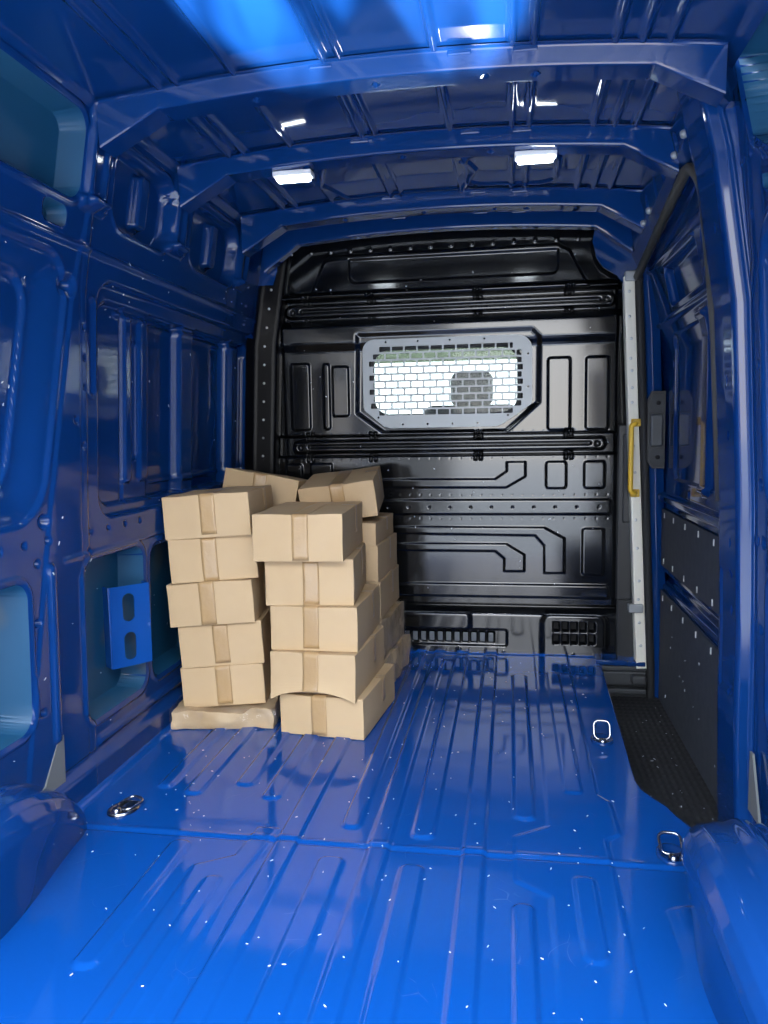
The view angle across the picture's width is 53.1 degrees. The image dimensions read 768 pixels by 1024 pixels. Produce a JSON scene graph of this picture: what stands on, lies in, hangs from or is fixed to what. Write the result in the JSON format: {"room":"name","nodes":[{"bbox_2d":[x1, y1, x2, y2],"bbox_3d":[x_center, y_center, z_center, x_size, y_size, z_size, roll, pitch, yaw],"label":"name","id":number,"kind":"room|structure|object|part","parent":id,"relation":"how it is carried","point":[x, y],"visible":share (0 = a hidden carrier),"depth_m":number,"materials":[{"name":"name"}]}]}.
{"room":"cargo van interior","nodes":[
{"label":"cargo van interior","id":0,"kind":"room"},
{"bbox_2d":[0,37,262,802],"bbox_3d":[-0.809,-0.164,2.199,0.241,1.945,2.849,0,6,9],"label":"wall","id":1,"kind":"structure","parent":0,"point":[75,424],"depth_m":2.15,"materials":[{"name":"blue metal"}]},
{"bbox_2d":[44,735,65,790],"bbox_3d":[-0.869,0.675,2.017,0.006,0.145,0.110,0,6,9],"label":"cover plate","id":2,"kind":"object","parent":1,"relation":"attached to","point":[56,777],"visible":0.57,"depth_m":2.03,"materials":[{"name":"grey plastic"}]},
{"bbox_2d":[102,581,152,669],"bbox_3d":[-0.822,0.360,2.466,0.137,0.260,0.047,-6,8,-42],"label":"bracket","id":3,"kind":"object","parent":1,"relation":"attached to","point":[116,627],"visible":1,"depth_m":2.44,"materials":[{"name":"blue metal"}]},
{"bbox_2d":[244,256,289,473],"bbox_3d":[-0.521,-0.280,3.515,0.264,1.900,0.090,0,6,9],"label":"trim","id":4,"kind":"structure","parent":1,"relation":"attached to","point":[262,351],"depth_m":3.47,"materials":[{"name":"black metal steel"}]},
{"bbox_2d":[258,254,277,285],"bbox_3d":[-0.516,-1.108,3.399,0.120,0.210,0.010,0,6,9],"label":"trim","id":5,"kind":"structure","parent":1,"relation":"attached to","point":[265,279],"depth_m":3.40,"materials":[{"name":"blue paint"}]},
{"bbox_2d":[0,648,717,1023],"bbox_3d":[0.067,0.857,2.152,1.855,0.173,2.910,0,6,9],"label":"floor","id":6,"kind":"structure","parent":0,"point":[191,970],"depth_m":1.74,"materials":[{"name":"blue paint"}]},
{"bbox_2d":[0,783,86,939],"bbox_3d":[-1.021,0.739,1.570,0.534,0.275,1.091,0,6,9],"label":"wheel arch","id":7,"kind":"object","parent":6,"relation":"on","point":[39,826],"visible":0.91,"depth_m":1.66,"materials":[{"name":"blue paint"}]},
{"bbox_2d":[107,800,139,816],"bbox_3d":[-0.703,0.799,2.076,0.072,0.007,0.092,4,7,38],"label":"cup","id":8,"kind":"object","parent":6,"relation":"on","point":[124,807],"depth_m":2.06,"materials":[{"name":"silver metal"}]},
{"bbox_2d":[107,795,143,816],"bbox_3d":[-0.701,0.794,2.078,0.072,0.018,0.099,4,7,38],"label":"ring","id":9,"kind":"object","parent":6,"relation":"on","point":[126,806],"visible":1,"depth_m":2.07,"materials":[{"name":"silver metal"}]},
{"bbox_2d":[174,693,280,729],"bbox_3d":[-0.543,0.679,2.847,0.378,0.084,0.468,-1,6,2],"label":"cardboard box","id":10,"kind":"object","parent":6,"relation":"on","point":[257,715],"visible":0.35,"depth_m":2.63,"materials":[{"name":"beige cardboard"}]},
{"bbox_2d":[180,650,271,707],"bbox_3d":[-0.554,0.588,2.836,0.297,0.159,0.348,-1,6,1],"label":"cardboard box","id":11,"kind":"object","parent":10,"relation":"on","point":[236,684],"visible":0.51,"depth_m":2.67,"materials":[{"name":"brown cardboard"}]},
{"bbox_2d":[178,606,271,667],"bbox_3d":[-0.561,0.443,2.826,0.298,0.169,0.346,-1,6,1],"label":"cardboard box","id":12,"kind":"object","parent":11,"relation":"on","point":[238,643],"visible":0.56,"depth_m":2.66,"materials":[{"name":"brown cardboard"}]},
{"bbox_2d":[166,570,267,627],"bbox_3d":[-0.585,0.298,2.796,0.304,0.167,0.349,-1,6,2],"label":"cardboard box","id":13,"kind":"object","parent":12,"relation":"on","point":[234,601],"visible":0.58,"depth_m":2.62,"materials":[{"name":"brown cardboard"}]},
{"bbox_2d":[168,534,264,583],"bbox_3d":[-0.585,0.145,2.793,0.308,0.172,0.346,-1,6,0],"label":"cardboard box","id":14,"kind":"object","parent":13,"relation":"on","point":[227,557],"visible":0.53,"depth_m":2.62,"materials":[{"name":"brown cardboard"}]},
{"bbox_2d":[161,485,272,539],"bbox_3d":[-0.586,-0.003,2.765,0.309,0.166,0.348,0,6,5],"label":"cardboard box","id":15,"kind":"object","parent":14,"relation":"on","point":[226,511],"visible":0.88,"depth_m":2.60,"materials":[{"name":"brown cardboard"}]},
{"bbox_2d":[280,663,394,739],"bbox_3d":[-0.154,0.655,2.737,0.298,0.140,0.406,1,6,15],"label":"cardboard box","id":16,"kind":"object","parent":6,"relation":"on","point":[325,715],"visible":0.62,"depth_m":2.56,"materials":[{"name":"brown cardboard"}]},
{"bbox_2d":[270,625,383,703],"bbox_3d":[-0.188,0.519,2.703,0.298,0.161,0.415,0,6,13],"label":"cardboard box","id":17,"kind":"object","parent":16,"relation":"on","point":[345,675],"visible":0.6,"depth_m":2.52,"materials":[{"name":"brown cardboard"}]},
{"bbox_2d":[270,584,379,651],"bbox_3d":[-0.194,0.363,2.724,0.302,0.152,0.405,0,6,10],"label":"cardboard box","id":18,"kind":"object","parent":17,"relation":"on","point":[346,628],"visible":0.74,"depth_m":2.53,"materials":[{"name":"brown cardboard"}]},
{"bbox_2d":[265,543,365,605],"bbox_3d":[-0.229,0.211,2.728,0.302,0.156,0.405,-1,6,4],"label":"cardboard box","id":19,"kind":"object","parent":18,"relation":"on","point":[287,583],"visible":0.66,"depth_m":2.53,"materials":[{"name":"brown cardboard"}]},
{"bbox_2d":[252,501,362,561],"bbox_3d":[-0.253,0.058,2.707,0.302,0.157,0.477,0,6,6],"label":"cardboard box","id":20,"kind":"object","parent":19,"relation":"on","point":[287,531],"visible":1,"depth_m":2.48,"materials":[{"name":"brown cardboard"}]},
{"bbox_2d":[1,227,714,1020],"bbox_3d":[0.049,-0.035,2.301,1.897,1.880,2.342,0,6,9],"label":"lint flecks","id":21,"kind":"object","parent":6,"relation":"on","point":[92,227],"visible":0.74,"depth_m":2.04,"materials":[{"name":"grey"}]},
{"bbox_2d":[384,633,410,677],"bbox_3d":[-0.112,0.603,3.208,0.385,0.147,0.454,1,6,14],"label":"cardboard box","id":22,"kind":"object","parent":6,"relation":"on","point":[398,655],"visible":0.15,"depth_m":3.21,"materials":[{"name":"beige cardboard"}]},
{"bbox_2d":[379,600,404,656],"bbox_3d":[-0.119,0.467,3.180,0.358,0.158,0.427,0,6,13],"label":"cardboard box","id":23,"kind":"object","parent":22,"relation":"on","point":[392,621],"visible":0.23,"depth_m":3.14,"materials":[{"name":"beige cardboard"}]},
{"bbox_2d":[365,564,398,618],"bbox_3d":[-0.121,0.319,3.181,0.305,0.150,0.406,0,6,11],"label":"cardboard box","id":24,"kind":"object","parent":23,"relation":"on","point":[389,584],"visible":0.25,"depth_m":3.11,"materials":[{"name":"brown cardboard"}]},
{"bbox_2d":[365,533,396,581],"bbox_3d":[-0.130,0.176,3.162,0.306,0.144,0.406,0,6,11],"label":"cardboard box","id":25,"kind":"object","parent":24,"relation":"on","point":[381,558],"visible":0.34,"depth_m":3.00,"materials":[{"name":"brown cardboard"}]},
{"bbox_2d":[361,512,392,545],"bbox_3d":[-0.144,0.064,3.148,0.307,0.090,0.406,0,6,10],"label":"cardboard box","id":26,"kind":"object","parent":25,"relation":"on","point":[375,529],"visible":0.34,"depth_m":3.00,"materials":[{"name":"brown cardboard"}]},
{"bbox_2d":[298,466,383,516],"bbox_3d":[-0.164,-0.075,3.132,0.307,0.207,0.414,-1,6,4],"label":"cardboard box","id":27,"kind":"object","parent":26,"relation":"on","point":[365,485],"visible":0.77,"depth_m":2.94,"materials":[{"name":"brown cardboard"}]},
{"bbox_2d":[278,229,643,656],"bbox_3d":[0.278,-0.284,3.428,1.858,1.938,0.106,0,6,9],"label":"bulkhead","id":28,"kind":"object","parent":6,"relation":"on","point":[463,586],"visible":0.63,"depth_m":3.38,"materials":[{"name":"black metal"}]},
{"bbox_3d":[0.218,0.536,3.548,1.680,0.284,0.060,0,6,9],"label":"vent panel","id":29,"kind":"part","parent":28,"relation":"part of","materials":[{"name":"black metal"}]},
{"bbox_2d":[592,230,636,282],"bbox_3d":[0.972,-1.073,3.158,0.225,0.280,0.010,0,6,9],"label":"trim","id":30,"kind":"structure","parent":28,"relation":"attached to","point":[613,258],"depth_m":3.16,"materials":[{"name":"blue paint"}]},
{"bbox_3d":[1.049,0.144,3.332,0.080,1.040,0.050,0,6,9],"label":"edge frame","id":31,"kind":"part","parent":28,"relation":"part of","materials":[{"name":"black metal"}]},
{"bbox_2d":[622,270,646,668],"bbox_3d":[1.054,-0.157,3.227,0.121,1.660,0.063,0,6,9],"label":"trim","id":32,"kind":"structure","parent":28,"relation":"attached to","point":[637,607],"depth_m":3.21,"materials":[{"name":"beige"}]},
{"bbox_2d":[628,419,640,496],"bbox_3d":[1.032,-0.222,3.173,0.039,0.324,0.076,2,7,27],"label":"handle","id":33,"kind":"object","parent":32,"relation":"attached to","point":[634,422],"visible":1,"depth_m":3.15,"materials":[{"name":"yellow plastic"}]},
{"bbox_2d":[635,275,653,698],"bbox_3d":[1.089,-0.086,3.210,0.110,1.800,0.024,0,6,9],"label":"trim","id":34,"kind":"structure","parent":32,"relation":"attached to","point":[639,292],"depth_m":3.20,"materials":[{"name":"metal"}]},
{"bbox_2d":[590,719,613,745],"bbox_3d":[0.703,0.706,2.480,0.072,0.062,0.092,0,6,9],"label":"ring","id":35,"kind":"object","parent":6,"relation":"on","point":[601,739],"visible":1,"depth_m":2.48,"materials":[{"name":"silver metal"}]},
{"bbox_2d":[601,665,646,697],"bbox_3d":[1.027,0.733,3.337,0.215,0.148,0.190,0,6,9],"label":"trim","id":36,"kind":"structure","parent":6,"relation":"on","point":[626,681],"depth_m":3.29,"materials":[{"name":"grey plastic"}]},
{"bbox_2d":[594,653,644,666],"bbox_3d":[1.025,0.645,3.356,0.205,0.024,0.115,0,6,9],"label":"trim","id":37,"kind":"structure","parent":36,"relation":"on","point":[607,658],"depth_m":3.31,"materials":[{"name":"blue paint"}]},
{"bbox_2d":[610,696,717,827],"bbox_3d":[0.914,0.874,2.567,0.332,0.004,1.554,0,6,9],"label":"step","id":38,"kind":"structure","parent":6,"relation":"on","point":[650,741],"depth_m":2.66,"materials":[{"name":"black rubber"}]},
{"bbox_2d":[656,831,682,865],"bbox_3d":[0.677,0.789,1.806,0.072,0.036,0.094,0,6,9],"label":"ring","id":39,"kind":"object","parent":6,"relation":"on","point":[669,853],"visible":0.87,"depth_m":1.81,"materials":[{"name":"silver metal"}]},
{"bbox_2d":[681,818,767,1023],"bbox_3d":[0.815,0.735,1.309,0.534,0.275,1.091,0,6,9],"label":"wheel arch","id":40,"kind":"object","parent":6,"relation":"on","point":[725,863],"visible":0.97,"depth_m":1.28,"materials":[{"name":"blue paint"}]},
{"bbox_3d":[-0.477,0.555,3.310,0.276,0.234,0.385,0,6,7],"label":"cardboard box","id":41,"kind":"object","parent":6,"relation":"on","visible":0},
{"bbox_3d":[-0.481,0.325,3.287,0.276,0.235,0.388,0,6,7],"label":"cardboard box","id":42,"kind":"object","parent":41,"relation":"on","visible":0},
{"bbox_3d":[-0.484,0.101,3.264,0.274,0.225,0.387,0,6,7],"label":"cardboard box","id":43,"kind":"object","parent":42,"relation":"on","visible":0},
{"bbox_2d":[222,468,306,505],"bbox_3d":[-0.472,-0.097,3.220,0.319,0.199,0.391,0,6,6],"label":"cardboard box","id":44,"kind":"object","parent":43,"relation":"on","point":[285,488],"visible":0.6,"depth_m":3.03,"materials":[{"name":"brown cardboard"}]},
{"bbox_2d":[0,0,767,223],"bbox_3d":[0.038,-1.083,1.960,1.590,0.076,2.844,0,6,9],"label":"ceiling","id":45,"kind":"structure","parent":0,"point":[95,49],"depth_m":1.85,"materials":[{"name":"blue paint"}]},
{"bbox_2d":[93,39,728,157],"bbox_3d":[0.025,-1.031,1.910,1.540,0.156,0.124,0,6,9],"label":"bow","id":46,"kind":"object","parent":45,"relation":"attached to","point":[695,68],"visible":1,"depth_m":1.87,"materials":[{"name":"blue paint"}]},
{"bbox_2d":[176,124,678,213],"bbox_3d":[0.104,-1.076,2.397,1.540,0.169,0.124,0,6,9],"label":"bow","id":47,"kind":"object","parent":45,"relation":"attached to","point":[650,146],"visible":0.94,"depth_m":2.35,"materials":[{"name":"blue paint"}]},
{"bbox_2d":[272,169,313,183],"bbox_3d":[-0.292,-1.082,2.481,0.128,0.029,0.052,0,6,9],"label":"ceiling lamp","id":48,"kind":"object","parent":47,"relation":"attached to","point":[299,175],"visible":1,"depth_m":2.46,"materials":[{"name":"white plastic"}]},
{"bbox_2d":[276,175,310,183],"bbox_3d":[-0.292,-1.073,2.482,0.108,0.012,0.038,0,6,9],"label":"diffuser","id":49,"kind":"object","parent":48,"relation":"attached to","point":[281,179],"depth_m":2.47,"materials":[{"name":"white plastic"}]},
{"bbox_2d":[514,150,556,164],"bbox_3d":[0.466,-1.089,2.361,0.128,0.029,0.052,0,6,9],"label":"ceiling lamp","id":50,"kind":"object","parent":47,"relation":"attached to","point":[529,156],"visible":1,"depth_m":2.34,"materials":[{"name":"white plastic"}]},
{"bbox_2d":[518,155,553,164],"bbox_3d":[0.466,-1.081,2.362,0.108,0.012,0.038,0,6,9],"label":"diffuser","id":51,"kind":"object","parent":50,"relation":"attached to","point":[522,159],"depth_m":2.35,"materials":[{"name":"white plastic"}]},
{"bbox_2d":[240,187,644,256],"bbox_3d":[0.200,-1.129,2.976,1.540,0.184,0.124,0,6,9],"label":"bow","id":52,"kind":"object","parent":45,"relation":"attached to","point":[622,205],"visible":0.99,"depth_m":2.93,"materials":[{"name":"blue paint"}]},
{"bbox_2d":[263,211,632,273],"bbox_3d":[0.242,-1.146,3.232,1.540,0.204,0.092,0,6,9],"label":"bow","id":53,"kind":"object","parent":45,"relation":"attached to","point":[285,245],"visible":0.72,"depth_m":3.20,"materials":[{"name":"blue paint"}]},
{"bbox_2d":[635,267,666,697],"bbox_3d":[1.126,-0.210,3.244,0.207,2.040,0.105,0,6,9],"label":"pillar","id":54,"kind":"structure","parent":0,"point":[653,342],"depth_m":3.20,"materials":[{"name":"metal"}]},
{"bbox_2d":[677,66,755,823],"bbox_3d":[0.908,-0.110,2.025,0.310,2.096,0.310,0,6,9],"label":"pillar","id":55,"kind":"structure","parent":0,"point":[711,131],"depth_m":1.96,"materials":[{"name":"blue metal"}]},
{"bbox_2d":[734,11,767,823],"bbox_3d":[0.815,-0.091,1.217,0.192,1.945,1.430,0,6,9],"label":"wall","id":56,"kind":"structure","parent":0,"point":[751,68],"depth_m":1.83,"materials":[{"name":"blue metal"}]},
{"bbox_2d":[633,163,718,500],"bbox_3d":[0.979,-0.562,2.651,0.114,0.947,1.168,0,6,9],"label":"door frame","id":57,"kind":"structure","parent":56,"relation":"attached to","point":[687,170],"depth_m":2.14,"materials":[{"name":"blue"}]},
{"bbox_2d":[631,97,739,266],"bbox_3d":[0.941,-1.040,2.520,0.124,0.245,1.465,0,6,10],"label":"trim","id":58,"kind":"structure","parent":56,"relation":"attached to","point":[656,188],"depth_m":2.55,"materials":[{"name":"blue paint"}]},
{"bbox_2d":[646,86,758,802],"bbox_3d":[1.028,-0.085,2.603,0.144,1.985,1.458,0,6,9],"label":"door","id":59,"kind":"structure","parent":56,"relation":"in","point":[689,596],"depth_m":2.73,"materials":[{"name":"blue paint"}]},
{"bbox_3d":[1.117,-0.337,3.159,0.070,0.316,0.028,0,6,9],"label":"pull handle","id":60,"kind":"part","parent":59,"relation":"part of","materials":[{"name":"black plastic"}]},
{"bbox_2d":[748,751,760,822],"bbox_3d":[0.933,0.694,1.932,0.006,0.155,0.090,0,6,9],"label":"cover plate","id":61,"kind":"object","parent":56,"relation":"attached to","point":[753,797],"visible":0.86,"depth_m":1.94,"materials":[{"name":"grey plastic"}]},
{"bbox_3d":[0.395,0.601,4.135,1.900,0.050,1.080,0,6,9],"label":"floor","id":62,"kind":"structure","parent":0,"visible":0},
{"bbox_2d":[425,370,513,413],"bbox_3d":[0.463,-0.062,3.993,0.460,1.295,0.560,0,6,9],"label":"seat","id":63,"kind":"object","parent":62,"relation":"on","point":[479,374],"visible":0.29,"depth_m":3.68,"materials":[{"name":"grey fabric"}]},
{"bbox_3d":[0.427,-0.182,3.772,0.460,0.680,0.140,0,6,9],"label":"backrest","id":64,"kind":"part","parent":63,"relation":"part of","materials":[{"name":"grey fabric"}]},
{"bbox_3d":[0.366,-1.044,3.956,1.900,0.060,1.060,0,6,9],"label":"trim","id":65,"kind":"structure","parent":0,"visible":0},
{"bbox_2d":[375,347,516,363],"bbox_3d":[0.457,-0.494,4.509,1.800,1.150,0.600,0,6,9],"label":"window","id":66,"kind":"structure","parent":65,"relation":"attached to","point":[492,352],"depth_m":4.48,"materials":[{"name":"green glass"}]},
{"label":"ground","id":67,"kind":"structure","parent":0,"visible":0},
{"bbox_2d":[374,359,516,413],"bbox_3d":[1.710,-2.970,12.142,28.000,6.620,1.000,0,6,9],"label":"wall","id":68,"kind":"structure","parent":67,"relation":"on","point":[505,366],"depth_m":11.91,"materials":[{"name":"grey"}]}
]}

